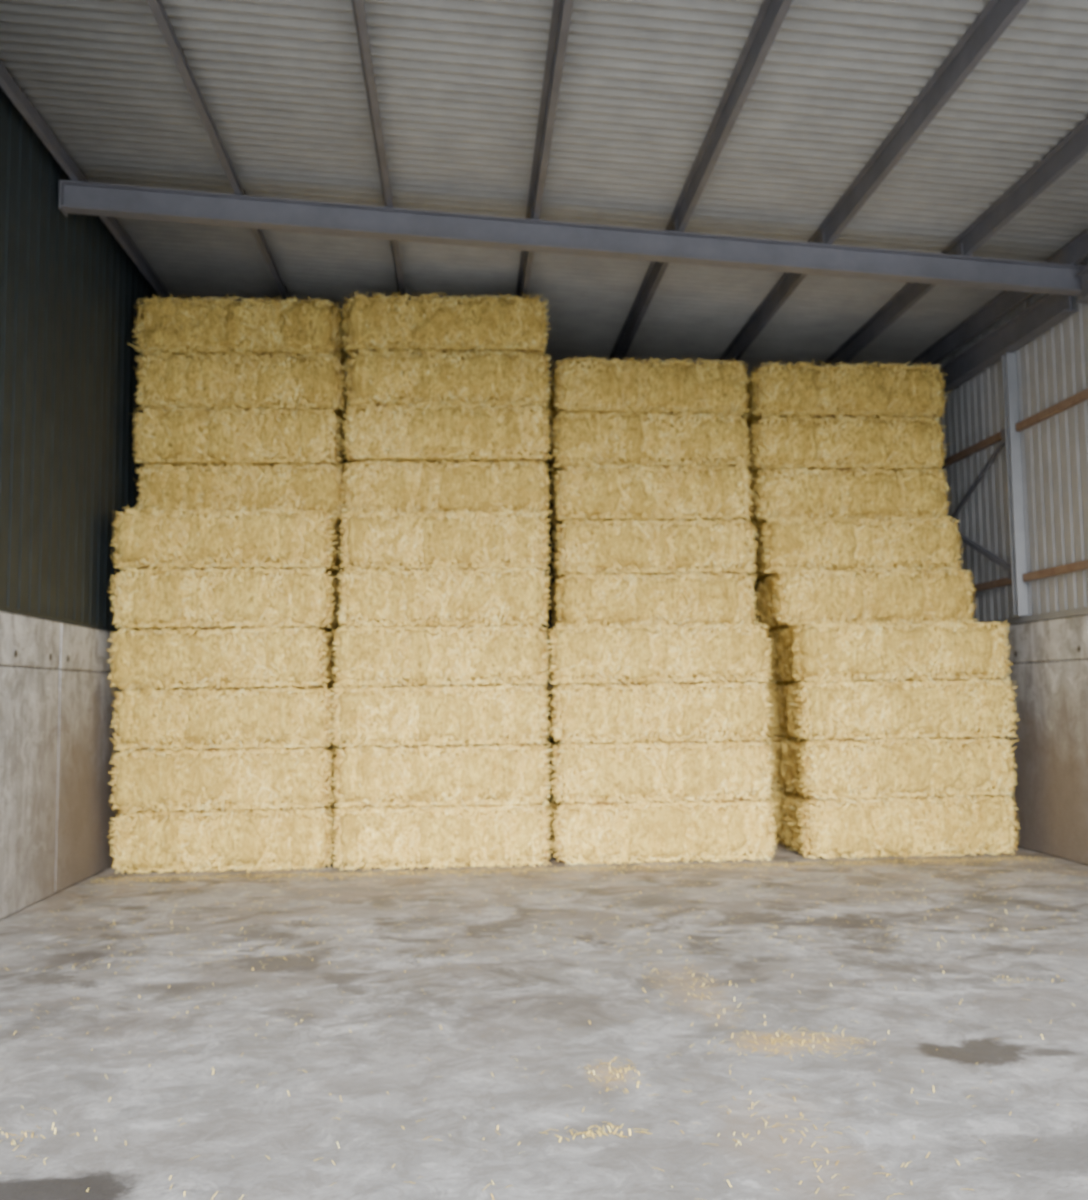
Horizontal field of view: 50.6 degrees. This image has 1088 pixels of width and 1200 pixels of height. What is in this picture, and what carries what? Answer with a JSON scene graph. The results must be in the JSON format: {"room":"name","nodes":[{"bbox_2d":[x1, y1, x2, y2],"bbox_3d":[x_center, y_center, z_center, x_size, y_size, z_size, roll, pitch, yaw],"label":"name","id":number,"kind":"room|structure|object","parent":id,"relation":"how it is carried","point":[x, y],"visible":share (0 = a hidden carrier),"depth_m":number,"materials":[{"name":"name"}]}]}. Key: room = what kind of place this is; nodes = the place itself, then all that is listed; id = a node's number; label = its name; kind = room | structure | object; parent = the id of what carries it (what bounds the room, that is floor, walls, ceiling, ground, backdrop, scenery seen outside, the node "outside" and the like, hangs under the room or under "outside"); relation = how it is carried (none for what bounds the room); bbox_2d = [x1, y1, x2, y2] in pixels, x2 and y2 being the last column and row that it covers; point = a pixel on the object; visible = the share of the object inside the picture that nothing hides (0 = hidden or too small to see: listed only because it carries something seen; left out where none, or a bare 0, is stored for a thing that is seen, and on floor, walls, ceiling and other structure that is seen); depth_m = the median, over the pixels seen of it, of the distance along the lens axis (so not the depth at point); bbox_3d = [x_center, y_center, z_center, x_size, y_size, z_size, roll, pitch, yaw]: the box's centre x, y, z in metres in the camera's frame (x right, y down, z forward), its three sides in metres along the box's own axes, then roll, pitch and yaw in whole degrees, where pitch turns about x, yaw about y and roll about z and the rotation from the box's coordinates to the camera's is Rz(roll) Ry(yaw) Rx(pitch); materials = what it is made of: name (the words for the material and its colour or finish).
{"room":"farm building","nodes":[
{"label":"farm building","id":0,"kind":"room"},
{"bbox_2d":[0,611,126,919],"bbox_3d":[-4.719,1.358,9.113,0.164,2.670,17.976,0,-5,-4],"label":"wall","id":1,"kind":"structure","parent":0,"point":[56,697],"depth_m":11.18,"materials":[{"name":"concrete"}]},
{"bbox_2d":[0,606,120,631],"bbox_3d":[-4.662,0.007,9.232,0.032,0.035,18.000,0,-5,-4],"label":"flashing","id":2,"kind":"object","parent":1,"relation":"on","point":[2,608],"visible":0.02,"depth_m":11.24,"materials":[{"name":"grey metal"}]},
{"bbox_2d":[0,86,160,631],"bbox_3d":[-4.724,-2.268,9.421,0.016,4.710,18.002,0,-5,-4],"label":"cladding","id":3,"kind":"object","parent":1,"relation":"attached to","point":[70,291],"visible":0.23,"depth_m":11.53,"materials":[{"name":"metal"}]},
{"bbox_2d":[0,815,1087,1199],"bbox_3d":[0.666,2.764,9.470,11.020,0.200,18.200,0,-5,-4],"label":"floor","id":4,"kind":"structure","parent":0,"point":[225,1118],"depth_m":6.41,"materials":[{"name":"concrete"}]},
{"bbox_2d":[107,800,339,873],"bbox_3d":[-3.585,2.674,13.164,2.504,0.698,1.365,0,-5,-3],"label":"bale","id":5,"kind":"object","parent":4,"relation":"on","point":[282,838],"visible":0.77,"depth_m":12.58,"materials":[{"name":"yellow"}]},
{"bbox_2d":[108,745,339,812],"bbox_3d":[-3.583,2.002,13.145,2.483,0.698,1.365,0,-5,-5],"label":"bale","id":6,"kind":"object","parent":5,"relation":"on","point":[213,779],"visible":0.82,"depth_m":12.57,"materials":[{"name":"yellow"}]},
{"bbox_2d":[110,684,335,750],"bbox_3d":[-3.585,1.337,13.216,2.499,0.698,1.359,0,-5,-3],"label":"bale","id":7,"kind":"object","parent":6,"relation":"on","point":[292,717],"visible":0.86,"depth_m":12.63,"materials":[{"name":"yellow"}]},
{"bbox_2d":[107,624,336,688],"bbox_3d":[-3.635,0.670,13.248,2.483,0.698,1.365,-1,-5,-2],"label":"bale","id":8,"kind":"object","parent":7,"relation":"on","point":[269,657],"visible":0.96,"depth_m":12.66,"materials":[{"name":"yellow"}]},
{"bbox_2d":[108,565,338,630],"bbox_3d":[-3.628,0.003,13.282,2.506,0.698,1.365,0,-5,-6],"label":"bale","id":9,"kind":"object","parent":8,"relation":"on","point":[233,598],"visible":0.94,"depth_m":12.70,"materials":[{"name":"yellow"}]},
{"bbox_2d":[111,505,340,575],"bbox_3d":[-3.633,-0.661,13.361,2.512,0.698,1.359,0,-5,-5],"label":"bale","id":10,"kind":"object","parent":9,"relation":"on","point":[291,538],"visible":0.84,"depth_m":12.78,"materials":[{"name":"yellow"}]},
{"bbox_2d":[134,460,346,530],"bbox_3d":[-3.655,-1.259,14.219,2.546,0.698,1.373,0,-5,-5],"label":"bale","id":11,"kind":"object","parent":10,"relation":"on","point":[248,486],"visible":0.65,"depth_m":13.64,"materials":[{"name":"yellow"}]},
{"bbox_2d":[132,405,349,473],"bbox_3d":[-3.701,-1.931,14.198,2.524,0.698,1.361,0,-5,-5],"label":"bale","id":12,"kind":"object","parent":11,"relation":"on","point":[175,436],"visible":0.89,"depth_m":13.63,"materials":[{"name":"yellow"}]},
{"bbox_2d":[133,348,348,424],"bbox_3d":[-3.681,-2.595,14.273,2.553,0.698,1.373,0,-5,-5],"label":"bale","id":13,"kind":"object","parent":12,"relation":"on","point":[317,382],"visible":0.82,"depth_m":13.71,"materials":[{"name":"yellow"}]},
{"bbox_2d":[128,294,348,373],"bbox_3d":[-3.712,-3.261,14.323,2.545,0.698,1.369,0,-5,-4],"label":"bale","id":14,"kind":"object","parent":13,"relation":"on","point":[197,325],"visible":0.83,"depth_m":13.74,"materials":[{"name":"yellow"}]},
{"bbox_2d":[329,801,552,870],"bbox_3d":[-1.156,2.648,13.215,2.498,0.698,1.356,0,-5,-4],"label":"bale","id":15,"kind":"object","parent":4,"relation":"on","point":[435,836],"visible":0.88,"depth_m":12.64,"materials":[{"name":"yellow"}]},
{"bbox_2d":[331,742,553,808],"bbox_3d":[-1.174,1.990,13.354,2.516,0.698,1.359,0,-5,-5],"label":"bale","id":16,"kind":"object","parent":15,"relation":"on","point":[491,774],"visible":0.91,"depth_m":12.77,"materials":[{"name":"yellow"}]},
{"bbox_2d":[327,682,551,746],"bbox_3d":[-1.196,1.322,13.378,2.524,0.698,1.356,0,-5,-5],"label":"bale","id":17,"kind":"object","parent":16,"relation":"on","point":[502,714],"visible":0.98,"depth_m":12.79,"materials":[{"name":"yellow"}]},
{"bbox_2d":[330,623,551,686],"bbox_3d":[-1.182,0.654,13.418,2.505,0.698,1.356,0,-5,-4],"label":"bale","id":18,"kind":"object","parent":17,"relation":"on","point":[476,655],"visible":0.97,"depth_m":12.84,"materials":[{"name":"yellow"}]},
{"bbox_2d":[334,565,551,628],"bbox_3d":[-1.172,0.001,13.614,2.496,0.698,1.373,0,-5,-3],"label":"bale","id":19,"kind":"object","parent":18,"relation":"on","point":[489,596],"visible":0.88,"depth_m":13.03,"materials":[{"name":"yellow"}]},
{"bbox_2d":[336,508,550,573],"bbox_3d":[-1.169,-0.658,13.762,2.504,0.698,1.356,0,-5,-3],"label":"bale","id":20,"kind":"object","parent":19,"relation":"on","point":[508,539],"visible":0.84,"depth_m":13.18,"materials":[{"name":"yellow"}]},
{"bbox_2d":[340,460,552,517],"bbox_3d":[-1.182,-1.292,14.182,2.546,0.698,1.362,0,-5,-3],"label":"bale","id":21,"kind":"object","parent":20,"relation":"on","point":[398,487],"visible":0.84,"depth_m":13.59,"materials":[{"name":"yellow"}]},
{"bbox_2d":[341,399,553,465],"bbox_3d":[-1.178,-1.966,14.140,2.548,0.698,1.366,0,-5,-4],"label":"bale","id":22,"kind":"object","parent":21,"relation":"on","point":[413,433],"visible":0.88,"depth_m":13.55,"materials":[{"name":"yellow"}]},
{"bbox_2d":[344,347,552,410],"bbox_3d":[-1.180,-2.627,14.256,2.536,0.698,1.359,0,-5,-4],"label":"bale","id":23,"kind":"object","parent":22,"relation":"on","point":[385,377],"visible":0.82,"depth_m":13.67,"materials":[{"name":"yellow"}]},
{"bbox_2d":[341,291,550,357],"bbox_3d":[-1.212,-3.295,14.280,2.553,0.698,1.359,0,-5,-3],"label":"bale","id":24,"kind":"object","parent":23,"relation":"on","point":[479,323],"visible":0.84,"depth_m":13.69,"materials":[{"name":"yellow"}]},
{"bbox_2d":[0,856,1085,1199],"bbox_3d":[0.746,2.527,8.025,10.471,0.026,9.289,0,-5,-4],"label":"straw","id":25,"kind":"object","parent":4,"relation":"on","point":[816,863],"visible":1,"depth_m":8.30,"materials":[{"name":"yellow plant"}]},
{"bbox_2d":[545,799,777,864],"bbox_3d":[1.338,2.636,13.427,2.620,0.698,1.366,0,-5,-4],"label":"bale","id":26,"kind":"object","parent":4,"relation":"on","point":[629,832],"visible":0.91,"depth_m":12.84,"materials":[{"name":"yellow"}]},
{"bbox_2d":[546,739,774,803],"bbox_3d":[1.319,1.972,13.509,2.597,0.698,1.359,0,-5,-4],"label":"bale","id":27,"kind":"object","parent":26,"relation":"on","point":[641,771],"visible":0.9,"depth_m":12.93,"materials":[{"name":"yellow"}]},
{"bbox_2d":[547,680,773,743],"bbox_3d":[1.313,1.307,13.568,2.589,0.698,1.374,0,-5,-3],"label":"bale","id":28,"kind":"object","parent":27,"relation":"on","point":[731,711],"visible":0.97,"depth_m":12.99,"materials":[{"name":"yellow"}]},
{"bbox_2d":[546,621,772,684],"bbox_3d":[1.316,0.638,13.581,2.618,0.698,1.356,0,-5,-3],"label":"bale","id":29,"kind":"object","parent":28,"relation":"on","point":[596,654],"visible":0.97,"depth_m":12.99,"materials":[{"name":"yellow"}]},
{"bbox_2d":[762,788,789,843],"bbox_3d":[3.870,2.736,14.988,2.535,0.698,1.359,0,-5,-4],"label":"bale","id":30,"kind":"object","parent":4,"relation":"on","point":[775,795],"visible":0.06,"depth_m":14.34,"materials":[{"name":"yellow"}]},
{"bbox_2d":[757,735,791,789],"bbox_3d":[3.828,2.071,15.049,2.549,0.698,1.373,0,-5,-5],"label":"bale","id":31,"kind":"object","parent":30,"relation":"on","point":[775,762],"visible":0.02,"depth_m":14.38,"materials":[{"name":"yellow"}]},
{"bbox_2d":[759,682,791,735],"bbox_3d":[3.845,1.403,15.078,2.546,0.698,1.359,0,-5,-4],"label":"bale","id":32,"kind":"object","parent":31,"relation":"on","point":[774,727],"visible":0.06,"depth_m":14.43,"materials":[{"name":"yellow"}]},
{"bbox_2d":[756,630,793,683],"bbox_3d":[3.845,0.740,15.164,2.538,0.698,1.366,0,-5,-5],"label":"bale","id":33,"kind":"object","parent":32,"relation":"on","point":[773,666],"visible":0.03,"depth_m":14.50,"materials":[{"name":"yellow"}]},
{"bbox_2d":[778,792,1019,858],"bbox_3d":[4.167,2.620,13.655,2.630,0.698,1.361,0,-5,-4],"label":"bale","id":34,"kind":"object","parent":4,"relation":"on","point":[848,827],"visible":0.86,"depth_m":13.09,"materials":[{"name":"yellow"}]},
{"bbox_2d":[776,736,1018,799],"bbox_3d":[4.162,1.951,13.668,2.612,0.698,1.366,0,-5,-5],"label":"bale","id":35,"kind":"object","parent":34,"relation":"on","point":[877,768],"visible":0.86,"depth_m":13.09,"materials":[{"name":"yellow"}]},
{"bbox_2d":[775,677,1019,740],"bbox_3d":[4.157,1.282,13.685,2.644,0.698,1.355,0,-5,-4],"label":"bale","id":36,"kind":"object","parent":35,"relation":"on","point":[814,710],"visible":0.95,"depth_m":13.11,"materials":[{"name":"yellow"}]},
{"bbox_2d":[768,620,1012,681],"bbox_3d":[4.130,0.622,13.805,2.659,0.698,1.381,0,-5,-4],"label":"bale","id":37,"kind":"object","parent":36,"relation":"on","point":[946,650],"visible":0.97,"depth_m":13.23,"materials":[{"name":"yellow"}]},
{"bbox_2d":[754,567,976,629],"bbox_3d":[3.962,-0.003,14.325,2.542,0.698,1.362,0,-5,-5],"label":"bale","id":38,"kind":"object","parent":37,"relation":"on","point":[790,598],"visible":0.92,"depth_m":13.74,"materials":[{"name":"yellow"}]},
{"bbox_2d":[749,515,963,579],"bbox_3d":[3.906,-0.646,14.642,2.566,0.698,1.356,0,-5,-4],"label":"bale","id":39,"kind":"object","parent":38,"relation":"on","point":[783,544],"visible":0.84,"depth_m":14.06,"materials":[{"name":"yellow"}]},
{"bbox_2d":[745,466,951,528],"bbox_3d":[3.861,-1.290,14.947,2.560,0.698,1.362,0,-5,-4],"label":"bale","id":40,"kind":"object","parent":39,"relation":"on","point":[817,493],"visible":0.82,"depth_m":14.35,"materials":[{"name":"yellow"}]},
{"bbox_2d":[746,412,949,478],"bbox_3d":[3.826,-1.956,14.995,2.564,0.698,1.365,0,-5,-4],"label":"bale","id":41,"kind":"object","parent":40,"relation":"on","point":[863,443],"visible":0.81,"depth_m":14.41,"materials":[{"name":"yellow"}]},
{"bbox_2d":[741,359,949,427],"bbox_3d":[3.844,-2.623,15.033,2.572,0.698,1.365,0,-5,-4],"label":"bale","id":42,"kind":"object","parent":41,"relation":"on","point":[847,390],"visible":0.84,"depth_m":14.45,"materials":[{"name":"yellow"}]},
{"bbox_3d":[1.318,2.746,14.737,2.528,0.698,1.363,0,-5,-4],"label":"bale","id":43,"kind":"object","parent":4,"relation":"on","visible":0},
{"bbox_3d":[1.307,2.089,14.893,2.504,0.698,1.362,0,-5,-3],"label":"bale","id":44,"kind":"object","parent":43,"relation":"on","visible":0},
{"bbox_2d":[547,685,556,731],"bbox_3d":[1.290,1.422,14.937,2.531,0.698,1.362,0,-5,-4],"label":"bale","id":45,"kind":"object","parent":44,"relation":"on","point":[548,710],"visible":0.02,"depth_m":15.14,"materials":[{"name":"brown"}]},
{"bbox_3d":[1.292,0.756,14.984,2.505,0.698,1.355,0,-5,-5],"label":"bale","id":46,"kind":"object","parent":45,"relation":"on","visible":0},
{"bbox_2d":[547,571,759,628],"bbox_3d":[1.343,0.040,14.454,2.560,0.698,1.381,0,-5,-4],"label":"bale","id":47,"kind":"object","parent":46,"relation":"on","point":[645,599],"visible":0.87,"depth_m":13.87,"materials":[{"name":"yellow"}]},
{"bbox_2d":[549,517,758,578],"bbox_3d":[1.358,-0.624,14.528,2.554,0.698,1.359,0,-5,-3],"label":"bale","id":48,"kind":"object","parent":47,"relation":"on","point":[725,546],"visible":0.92,"depth_m":13.95,"materials":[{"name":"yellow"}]},
{"bbox_2d":[550,463,754,527],"bbox_3d":[1.331,-1.290,14.577,2.532,0.698,1.361,0,-5,-4],"label":"bale","id":49,"kind":"object","parent":48,"relation":"on","point":[611,492],"visible":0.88,"depth_m":14.00,"materials":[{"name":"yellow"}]},
{"bbox_2d":[549,409,751,477],"bbox_3d":[1.313,-1.950,14.698,2.543,0.698,1.356,0,-5,-4],"label":"bale","id":50,"kind":"object","parent":49,"relation":"on","point":[582,438],"visible":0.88,"depth_m":14.11,"materials":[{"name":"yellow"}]},
{"bbox_2d":[547,356,750,427],"bbox_3d":[1.304,-2.618,14.726,2.528,0.698,1.362,0,-5,-6],"label":"bale","id":51,"kind":"object","parent":50,"relation":"on","point":[615,385],"visible":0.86,"depth_m":14.13,"materials":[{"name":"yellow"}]},
{"bbox_3d":[-3.676,2.800,14.648,2.507,0.698,1.363,0,-5,-5],"label":"bale","id":52,"kind":"object","parent":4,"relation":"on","visible":0},
{"bbox_3d":[-3.691,2.137,14.744,2.508,0.698,1.365,0,-5,-4],"label":"bale","id":53,"kind":"object","parent":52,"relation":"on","visible":0},
{"bbox_3d":[-3.701,1.472,14.805,2.495,0.698,1.355,0,-5,-4],"label":"bale","id":54,"kind":"object","parent":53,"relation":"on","visible":0},
{"bbox_2d":[261,635,343,688],"bbox_3d":[-3.695,0.806,14.859,2.489,0.698,1.365,0,-5,-3],"label":"bale","id":55,"kind":"object","parent":54,"relation":"on","point":[333,686],"visible":0.02,"depth_m":14.41,"materials":[{"name":"brown"}]},
{"bbox_2d":[328,581,346,634],"bbox_3d":[-3.704,0.143,14.948,2.505,0.698,1.365,0,-5,-4],"label":"bale","id":56,"kind":"object","parent":55,"relation":"on","point":[338,602],"visible":0.02,"depth_m":14.46,"materials":[{"name":"brown"}]},
{"bbox_2d":[331,530,344,582],"bbox_3d":[-3.740,-0.520,15.021,2.506,0.698,1.359,0,-5,-5],"label":"bale","id":57,"kind":"object","parent":56,"relation":"on","point":[341,535],"visible":0.02,"depth_m":14.60,"materials":[{"name":"yellow plant"}]},
{"bbox_2d":[0,0,1087,388],"bbox_3d":[0.590,-4.027,9.938,11.120,1.299,18.597,0,-5,-4],"label":"ceiling","id":58,"kind":"structure","parent":0,"point":[459,83],"depth_m":10.83,"materials":[{"name":"metal"}]},
{"bbox_2d":[0,0,1087,367],"bbox_3d":[0.571,-4.144,9.848,10.434,0.912,18.200,0,-5,-4],"label":"rafters","id":59,"kind":"structure","parent":58,"relation":"attached to","point":[997,15],"depth_m":10.63,"materials":[{"name":"metal"}]},
{"bbox_2d":[939,266,1087,393],"bbox_3d":[5.808,-3.439,10.203,0.160,0.300,17.900,0,-5,-4],"label":"beam","id":60,"kind":"structure","parent":58,"relation":"attached to","point":[1050,310],"depth_m":13.62,"materials":[{"name":"metal"}]},
{"bbox_2d":[337,400,778,804],"bbox_3d":[-0.001,-0.196,18.708,10.924,7.258,0.160,0,-5,-4],"label":"wall","id":61,"kind":"structure","parent":0,"point":[550,571],"depth_m":18.73,"materials":[{"name":"plant"}]},
{"bbox_2d":[998,614,1087,864],"bbox_3d":[6.030,1.290,9.868,0.164,2.670,17.976,0,-5,-4],"label":"wall","id":62,"kind":"structure","parent":0,"point":[1048,659],"depth_m":12.99,"materials":[{"name":"concrete"}]},
{"bbox_2d":[932,257,1087,622],"bbox_3d":[5.970,-1.973,10.140,0.024,3.972,18.000,0,-5,-4],"label":"sheets","id":63,"kind":"object","parent":62,"relation":"attached to","point":[1052,367],"visible":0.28,"depth_m":13.49,"materials":[{"name":"grey metal"}]},
{"bbox_2d":[979,607,1087,625],"bbox_3d":[5.953,-0.080,9.979,0.065,0.075,18.000,0,-5,-4],"label":"flashing","id":64,"kind":"object","parent":62,"relation":"on","point":[1084,610],"visible":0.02,"depth_m":13.10,"materials":[{"name":"metal"}]},
{"bbox_2d":[1002,353,1031,616],"bbox_3d":[5.486,-1.216,15.782,0.170,3.170,4.310,0,-5,-4],"label":"posts","id":65,"kind":"object","parent":64,"relation":"on","point":[1009,361],"visible":0.5,"depth_m":13.72,"materials":[{"name":"metal"}]},
{"bbox_2d":[950,428,1005,521],"bbox_3d":[5.488,-0.962,15.775,0.070,1.917,3.985,0,-5,-4],"label":"brace","id":66,"kind":"object","parent":65,"relation":"attached to","point":[1002,442],"visible":0.56,"depth_m":14.60,"materials":[{"name":"metal"}]},
{"bbox_2d":[958,532,1011,578],"bbox_3d":[5.467,-0.999,15.777,0.070,1.818,3.984,0,-5,-4],"label":"brace","id":67,"kind":"object","parent":65,"relation":"attached to","point":[966,540],"visible":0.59,"depth_m":14.38,"materials":[{"name":"metal"}]},
{"bbox_2d":[939,388,1087,469],"bbox_3d":[5.909,-2.362,10.144,0.060,0.090,17.950,0,-5,-4],"label":"rail","id":68,"kind":"object","parent":65,"relation":"attached to","point":[1081,396],"visible":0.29,"depth_m":13.46,"materials":[{"name":"brown wood"}]},
{"bbox_2d":[971,559,1087,592],"bbox_3d":[5.931,-0.568,9.993,0.060,0.090,17.950,0,-5,-4],"label":"rail","id":69,"kind":"object","parent":65,"relation":"attached to","point":[1080,565],"visible":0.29,"depth_m":13.18,"materials":[{"name":"brown wood"}]}
]}

